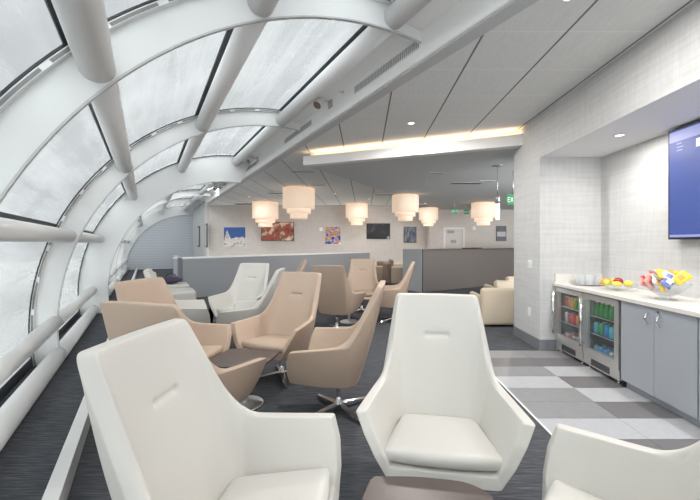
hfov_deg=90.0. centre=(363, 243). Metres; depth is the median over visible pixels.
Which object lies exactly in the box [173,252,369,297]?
partition wall
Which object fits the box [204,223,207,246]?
picture
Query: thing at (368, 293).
seat cushion
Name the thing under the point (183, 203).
beam
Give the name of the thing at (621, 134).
recessed light
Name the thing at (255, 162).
air vent
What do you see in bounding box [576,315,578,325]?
drink can
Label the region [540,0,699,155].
wall header
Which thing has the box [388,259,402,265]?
armchair
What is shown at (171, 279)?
handbag
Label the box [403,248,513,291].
partition wall
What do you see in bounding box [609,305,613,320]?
drink bottle
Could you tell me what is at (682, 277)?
snack bag
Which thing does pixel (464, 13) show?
beam
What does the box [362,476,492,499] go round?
side table
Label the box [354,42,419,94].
air vent
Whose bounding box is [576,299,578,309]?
drink can
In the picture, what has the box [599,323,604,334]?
drink can
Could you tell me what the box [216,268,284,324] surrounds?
lounge armchair
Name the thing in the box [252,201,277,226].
drum pendant
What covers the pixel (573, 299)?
drink can
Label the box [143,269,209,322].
lounge armchair
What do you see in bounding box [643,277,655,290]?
snack bag
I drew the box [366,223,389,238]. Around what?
television
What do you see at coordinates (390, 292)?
lounge armchair
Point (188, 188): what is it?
window
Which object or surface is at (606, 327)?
drink can
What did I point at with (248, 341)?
seat cushion
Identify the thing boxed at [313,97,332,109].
spotlight
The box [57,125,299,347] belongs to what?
beam
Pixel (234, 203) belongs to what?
ceiling vent
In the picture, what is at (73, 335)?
beam
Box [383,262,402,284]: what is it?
armchair
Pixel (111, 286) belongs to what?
beam
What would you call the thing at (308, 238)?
wall
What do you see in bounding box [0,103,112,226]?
window
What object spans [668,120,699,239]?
wall screen
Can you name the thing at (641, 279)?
snack bag
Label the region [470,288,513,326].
chair
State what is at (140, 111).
window
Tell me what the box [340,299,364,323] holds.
side table
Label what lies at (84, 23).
beam
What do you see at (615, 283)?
lemon
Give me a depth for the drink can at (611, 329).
3.72 m
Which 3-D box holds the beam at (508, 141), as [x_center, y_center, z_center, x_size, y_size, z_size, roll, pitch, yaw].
[0.636,-1.532,5.895,3.716,0.165,0.160,0,0,21]
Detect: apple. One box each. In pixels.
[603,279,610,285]
[613,277,622,282]
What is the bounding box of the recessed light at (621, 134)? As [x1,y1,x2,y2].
[613,133,625,136]
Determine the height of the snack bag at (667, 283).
0.122 m
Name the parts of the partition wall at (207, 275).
panel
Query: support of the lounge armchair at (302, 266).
on the floor
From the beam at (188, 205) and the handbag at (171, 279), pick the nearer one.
the handbag at (171, 279)
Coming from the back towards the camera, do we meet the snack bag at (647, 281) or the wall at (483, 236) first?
the wall at (483, 236)
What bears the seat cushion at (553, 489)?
on the lounge armchair at (579, 464)
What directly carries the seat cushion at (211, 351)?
on the lounge armchair at (214, 339)
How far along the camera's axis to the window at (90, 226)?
6.65 m
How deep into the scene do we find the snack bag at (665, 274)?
3.16 m
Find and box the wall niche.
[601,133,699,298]
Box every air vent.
[246,161,256,171]
[285,119,311,143]
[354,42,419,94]
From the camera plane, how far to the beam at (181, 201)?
15.34 m
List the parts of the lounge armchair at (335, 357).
leg, leg, pedestal post, leg, leg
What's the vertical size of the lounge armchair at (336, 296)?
1.088 m
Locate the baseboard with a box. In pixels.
[513,326,555,349]
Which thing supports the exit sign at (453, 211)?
hanging from the ceiling at (405, 175)
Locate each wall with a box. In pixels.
[126,215,192,269]
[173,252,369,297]
[193,201,208,256]
[205,205,426,264]
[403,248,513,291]
[427,205,513,248]
[514,115,600,349]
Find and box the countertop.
[553,283,699,317]
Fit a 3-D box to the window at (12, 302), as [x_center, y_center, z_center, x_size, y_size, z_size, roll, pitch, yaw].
[-3.001,0.634,2.844,0.236,1.566,2.960,0,0,-32]
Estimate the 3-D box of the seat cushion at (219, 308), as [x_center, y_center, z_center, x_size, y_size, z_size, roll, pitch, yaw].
[-1.952,1.015,5.470,0.572,0.081,0.443,0,0,11]
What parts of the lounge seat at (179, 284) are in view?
seat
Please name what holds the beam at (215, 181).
on the floor
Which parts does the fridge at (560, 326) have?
handle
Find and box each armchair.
[77,318,340,499]
[100,301,266,402]
[114,277,231,359]
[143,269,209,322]
[208,263,268,316]
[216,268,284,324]
[231,272,321,388]
[286,280,385,424]
[296,259,306,271]
[312,265,365,326]
[347,259,378,312]
[356,293,534,490]
[373,261,414,323]
[376,261,389,281]
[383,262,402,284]
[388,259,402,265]
[542,424,699,499]
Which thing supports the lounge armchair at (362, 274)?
on the floor
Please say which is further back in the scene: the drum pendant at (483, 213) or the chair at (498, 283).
the drum pendant at (483, 213)
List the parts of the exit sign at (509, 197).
panel, stem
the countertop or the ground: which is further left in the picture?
the ground
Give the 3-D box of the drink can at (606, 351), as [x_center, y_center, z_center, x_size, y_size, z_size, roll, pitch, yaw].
[2.655,1.219,3.821,0.062,0.122,0.060,0,0,0]
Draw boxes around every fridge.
[552,286,584,363]
[579,293,621,383]
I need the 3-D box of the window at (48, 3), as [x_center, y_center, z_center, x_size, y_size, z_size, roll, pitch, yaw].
[-1.063,-0.625,0.486,0.611,0.971,3.010,0,0,-32]
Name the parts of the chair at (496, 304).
arm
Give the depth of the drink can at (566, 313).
4.55 m
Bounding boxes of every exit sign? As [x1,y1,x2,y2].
[451,201,456,213]
[506,171,513,204]
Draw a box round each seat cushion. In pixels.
[202,345,222,358]
[216,305,234,311]
[219,468,330,499]
[241,334,289,352]
[353,291,372,295]
[385,414,502,471]
[544,480,601,499]
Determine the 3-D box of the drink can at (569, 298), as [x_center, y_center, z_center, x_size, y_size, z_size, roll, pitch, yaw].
[2.655,0.756,4.488,0.062,0.122,0.060,0,0,0]
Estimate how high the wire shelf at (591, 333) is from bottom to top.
0.012 m
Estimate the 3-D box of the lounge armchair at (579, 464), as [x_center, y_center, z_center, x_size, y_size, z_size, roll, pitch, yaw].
[0.923,0.876,1.073,0.748,1.088,0.822,0,0,34]
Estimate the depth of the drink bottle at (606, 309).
3.80 m
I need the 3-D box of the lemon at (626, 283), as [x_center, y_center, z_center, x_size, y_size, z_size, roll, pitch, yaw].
[2.850,0.435,3.773,0.059,0.059,0.095,0,0,-26]
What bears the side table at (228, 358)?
on the floor
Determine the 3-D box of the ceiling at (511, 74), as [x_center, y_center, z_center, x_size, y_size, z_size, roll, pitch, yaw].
[2.400,-1.760,5.600,19.200,0.100,20.400,0,0,0]
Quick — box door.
[444,228,464,248]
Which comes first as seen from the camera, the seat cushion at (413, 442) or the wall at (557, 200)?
the seat cushion at (413, 442)
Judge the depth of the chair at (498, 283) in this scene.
7.11 m
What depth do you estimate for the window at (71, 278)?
6.23 m
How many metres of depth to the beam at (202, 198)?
15.59 m
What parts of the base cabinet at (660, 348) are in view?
door, handle, door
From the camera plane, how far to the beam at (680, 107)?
3.44 m
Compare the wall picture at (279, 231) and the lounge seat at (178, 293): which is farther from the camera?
the wall picture at (279, 231)
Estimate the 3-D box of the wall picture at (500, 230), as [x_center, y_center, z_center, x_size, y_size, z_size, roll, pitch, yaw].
[5.871,-0.429,14.976,0.429,0.643,0.047,0,0,0]
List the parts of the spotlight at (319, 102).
wall plate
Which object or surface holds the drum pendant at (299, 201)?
hanging from the ceiling at (511, 74)
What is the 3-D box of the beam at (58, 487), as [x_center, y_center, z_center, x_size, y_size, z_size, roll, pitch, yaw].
[-5.351,1.351,7.824,0.074,0.137,25.940,0,0,-32]
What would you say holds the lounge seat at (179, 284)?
on the floor
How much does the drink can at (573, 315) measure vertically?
0.122 m
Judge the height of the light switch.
0.116 m
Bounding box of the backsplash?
[555,274,601,282]
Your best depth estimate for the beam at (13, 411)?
2.95 m
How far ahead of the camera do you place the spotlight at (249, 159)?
7.93 m
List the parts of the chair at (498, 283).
arm, backrest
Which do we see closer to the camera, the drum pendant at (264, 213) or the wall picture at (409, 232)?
the drum pendant at (264, 213)
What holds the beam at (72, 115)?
on the floor
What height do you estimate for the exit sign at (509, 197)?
0.673 m
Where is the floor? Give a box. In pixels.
[0,269,699,499]
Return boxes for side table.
[210,349,279,410]
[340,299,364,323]
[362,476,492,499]
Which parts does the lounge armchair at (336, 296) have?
pedestal post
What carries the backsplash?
attached to the wall at (557, 200)
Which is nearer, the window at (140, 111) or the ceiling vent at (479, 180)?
the window at (140, 111)
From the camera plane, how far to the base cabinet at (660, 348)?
2.99 m
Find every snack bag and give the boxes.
[639,277,647,286]
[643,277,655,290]
[644,272,651,280]
[647,273,661,279]
[652,276,659,289]
[655,270,662,278]
[658,284,666,292]
[659,278,674,289]
[662,270,674,282]
[668,270,679,274]
[673,270,692,285]
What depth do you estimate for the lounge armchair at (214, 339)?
3.39 m
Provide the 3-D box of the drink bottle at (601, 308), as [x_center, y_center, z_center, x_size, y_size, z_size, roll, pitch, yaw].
[2.655,0.734,3.903,0.064,0.167,0.062,0,0,0]
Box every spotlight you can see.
[246,156,258,162]
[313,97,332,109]
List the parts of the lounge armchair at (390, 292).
leg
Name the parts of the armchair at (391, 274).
backrest, arm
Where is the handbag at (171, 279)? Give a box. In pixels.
[163,273,181,283]
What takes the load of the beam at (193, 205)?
attached to the wall at (199, 211)
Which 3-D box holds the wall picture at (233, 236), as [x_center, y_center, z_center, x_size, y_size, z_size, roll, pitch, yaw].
[-5.750,-0.290,15.576,0.981,0.891,0.047,0,0,0]
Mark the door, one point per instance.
(453, 237)
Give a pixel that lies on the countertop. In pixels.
(690, 306)
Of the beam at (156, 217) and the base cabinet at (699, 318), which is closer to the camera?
the base cabinet at (699, 318)
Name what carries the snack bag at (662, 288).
in the bowl
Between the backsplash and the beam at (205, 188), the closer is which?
the backsplash
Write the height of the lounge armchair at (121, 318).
1.088 m
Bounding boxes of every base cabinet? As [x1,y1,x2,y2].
[621,301,699,426]
[699,318,699,420]
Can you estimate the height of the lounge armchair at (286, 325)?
1.088 m
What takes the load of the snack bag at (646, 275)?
on the snack bag at (650, 274)
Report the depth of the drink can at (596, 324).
3.96 m
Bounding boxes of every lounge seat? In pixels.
[154,272,189,288]
[169,288,195,299]
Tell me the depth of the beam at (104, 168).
4.27 m
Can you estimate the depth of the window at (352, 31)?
4.07 m
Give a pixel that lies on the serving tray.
(576, 283)
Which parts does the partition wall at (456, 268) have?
panel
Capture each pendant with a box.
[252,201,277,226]
[283,186,314,218]
[346,203,367,224]
[392,194,418,220]
[419,207,437,225]
[471,202,494,225]
[492,164,502,219]
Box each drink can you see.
[565,296,568,305]
[565,312,569,321]
[568,297,572,307]
[568,313,572,322]
[572,298,576,308]
[572,314,576,324]
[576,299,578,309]
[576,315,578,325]
[594,322,599,332]
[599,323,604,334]
[604,325,609,336]
[604,349,609,355]
[609,327,613,338]
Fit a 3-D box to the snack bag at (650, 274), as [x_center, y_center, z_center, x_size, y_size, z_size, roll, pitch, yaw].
[2.715,0.311,3.268,0.064,0.072,0.120,0,0,10]
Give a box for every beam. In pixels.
[0,0,394,113]
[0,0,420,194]
[0,15,421,203]
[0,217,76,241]
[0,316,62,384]
[0,348,66,450]
[30,109,280,366]
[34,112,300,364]
[42,267,137,499]
[51,0,115,82]
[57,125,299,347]
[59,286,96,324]
[59,305,98,355]
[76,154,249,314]
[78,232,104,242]
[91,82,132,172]
[108,181,239,300]
[109,190,210,283]
[109,279,118,291]
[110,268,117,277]
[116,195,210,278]
[116,199,201,276]
[117,273,123,281]
[121,203,198,272]
[121,206,192,269]
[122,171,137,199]
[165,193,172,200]
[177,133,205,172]
[182,203,192,210]
[187,202,202,209]
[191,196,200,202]
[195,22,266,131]
[197,196,206,201]
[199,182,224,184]
[199,185,213,194]
[205,0,513,203]
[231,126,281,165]
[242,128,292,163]
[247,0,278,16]
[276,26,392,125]
[303,134,522,166]
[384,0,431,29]
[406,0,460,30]
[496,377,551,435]
[540,78,699,156]
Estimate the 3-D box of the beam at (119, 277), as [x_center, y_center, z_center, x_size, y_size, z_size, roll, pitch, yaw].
[-9.519,1.332,13.599,0.176,0.176,3.018,0,0,-32]
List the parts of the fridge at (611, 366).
handle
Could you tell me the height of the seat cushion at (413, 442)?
0.081 m
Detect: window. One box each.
[0,0,67,96]
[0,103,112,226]
[0,242,48,400]
[59,243,88,336]
[83,182,125,233]
[107,0,157,21]
[123,29,232,146]
[135,139,187,183]
[177,185,220,193]
[179,126,265,161]
[198,20,408,123]
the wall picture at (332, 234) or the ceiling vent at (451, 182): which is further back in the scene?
the wall picture at (332, 234)
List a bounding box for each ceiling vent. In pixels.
[234,203,251,204]
[450,182,482,183]
[478,180,494,181]
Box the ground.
[0,260,79,387]
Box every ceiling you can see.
[205,0,696,204]
[310,131,517,209]
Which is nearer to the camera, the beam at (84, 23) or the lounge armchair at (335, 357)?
the beam at (84, 23)
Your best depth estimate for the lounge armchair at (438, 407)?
2.01 m
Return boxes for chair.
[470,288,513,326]
[484,280,513,287]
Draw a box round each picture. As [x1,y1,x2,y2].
[197,226,199,246]
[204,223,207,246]
[224,227,245,246]
[261,222,293,240]
[325,227,340,243]
[404,227,415,242]
[496,226,505,240]
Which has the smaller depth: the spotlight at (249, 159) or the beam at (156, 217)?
the spotlight at (249, 159)
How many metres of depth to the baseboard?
4.78 m
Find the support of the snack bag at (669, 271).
in the bowl
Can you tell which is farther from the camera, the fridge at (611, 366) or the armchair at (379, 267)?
the armchair at (379, 267)
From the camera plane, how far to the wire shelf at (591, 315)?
3.95 m
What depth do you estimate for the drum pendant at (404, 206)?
10.17 m
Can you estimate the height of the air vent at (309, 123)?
0.090 m
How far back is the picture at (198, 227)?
17.68 m
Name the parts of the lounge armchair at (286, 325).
pedestal post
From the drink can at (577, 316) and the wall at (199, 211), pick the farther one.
the wall at (199, 211)
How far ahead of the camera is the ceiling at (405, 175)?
7.36 m
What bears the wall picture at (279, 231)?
attached to the wall at (308, 238)
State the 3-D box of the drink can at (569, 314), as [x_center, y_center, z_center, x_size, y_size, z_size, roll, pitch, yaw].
[2.655,0.956,4.488,0.062,0.122,0.060,0,0,0]
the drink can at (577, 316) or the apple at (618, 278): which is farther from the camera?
the drink can at (577, 316)
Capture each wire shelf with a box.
[590,314,613,322]
[590,332,613,341]
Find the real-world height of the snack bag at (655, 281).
0.133 m
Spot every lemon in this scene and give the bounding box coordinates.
[612,281,621,286]
[623,281,632,286]
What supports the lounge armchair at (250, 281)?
on the floor
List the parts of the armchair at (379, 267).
arm, backrest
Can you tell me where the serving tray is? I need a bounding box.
[570,282,601,285]
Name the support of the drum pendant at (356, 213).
hanging from the ceiling at (511, 74)
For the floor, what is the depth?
2.98 m
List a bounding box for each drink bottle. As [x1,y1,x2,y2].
[594,301,599,315]
[599,302,604,316]
[604,303,609,318]
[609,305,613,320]
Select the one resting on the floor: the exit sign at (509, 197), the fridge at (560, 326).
the fridge at (560, 326)
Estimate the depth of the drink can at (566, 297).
4.55 m
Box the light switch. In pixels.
[528,260,531,267]
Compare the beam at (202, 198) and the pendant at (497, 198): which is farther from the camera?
the beam at (202, 198)
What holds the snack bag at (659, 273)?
in the bowl
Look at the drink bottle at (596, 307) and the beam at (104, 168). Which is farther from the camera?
the beam at (104, 168)
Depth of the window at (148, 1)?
2.03 m
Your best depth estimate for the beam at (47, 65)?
1.89 m
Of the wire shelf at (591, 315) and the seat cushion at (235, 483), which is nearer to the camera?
the seat cushion at (235, 483)

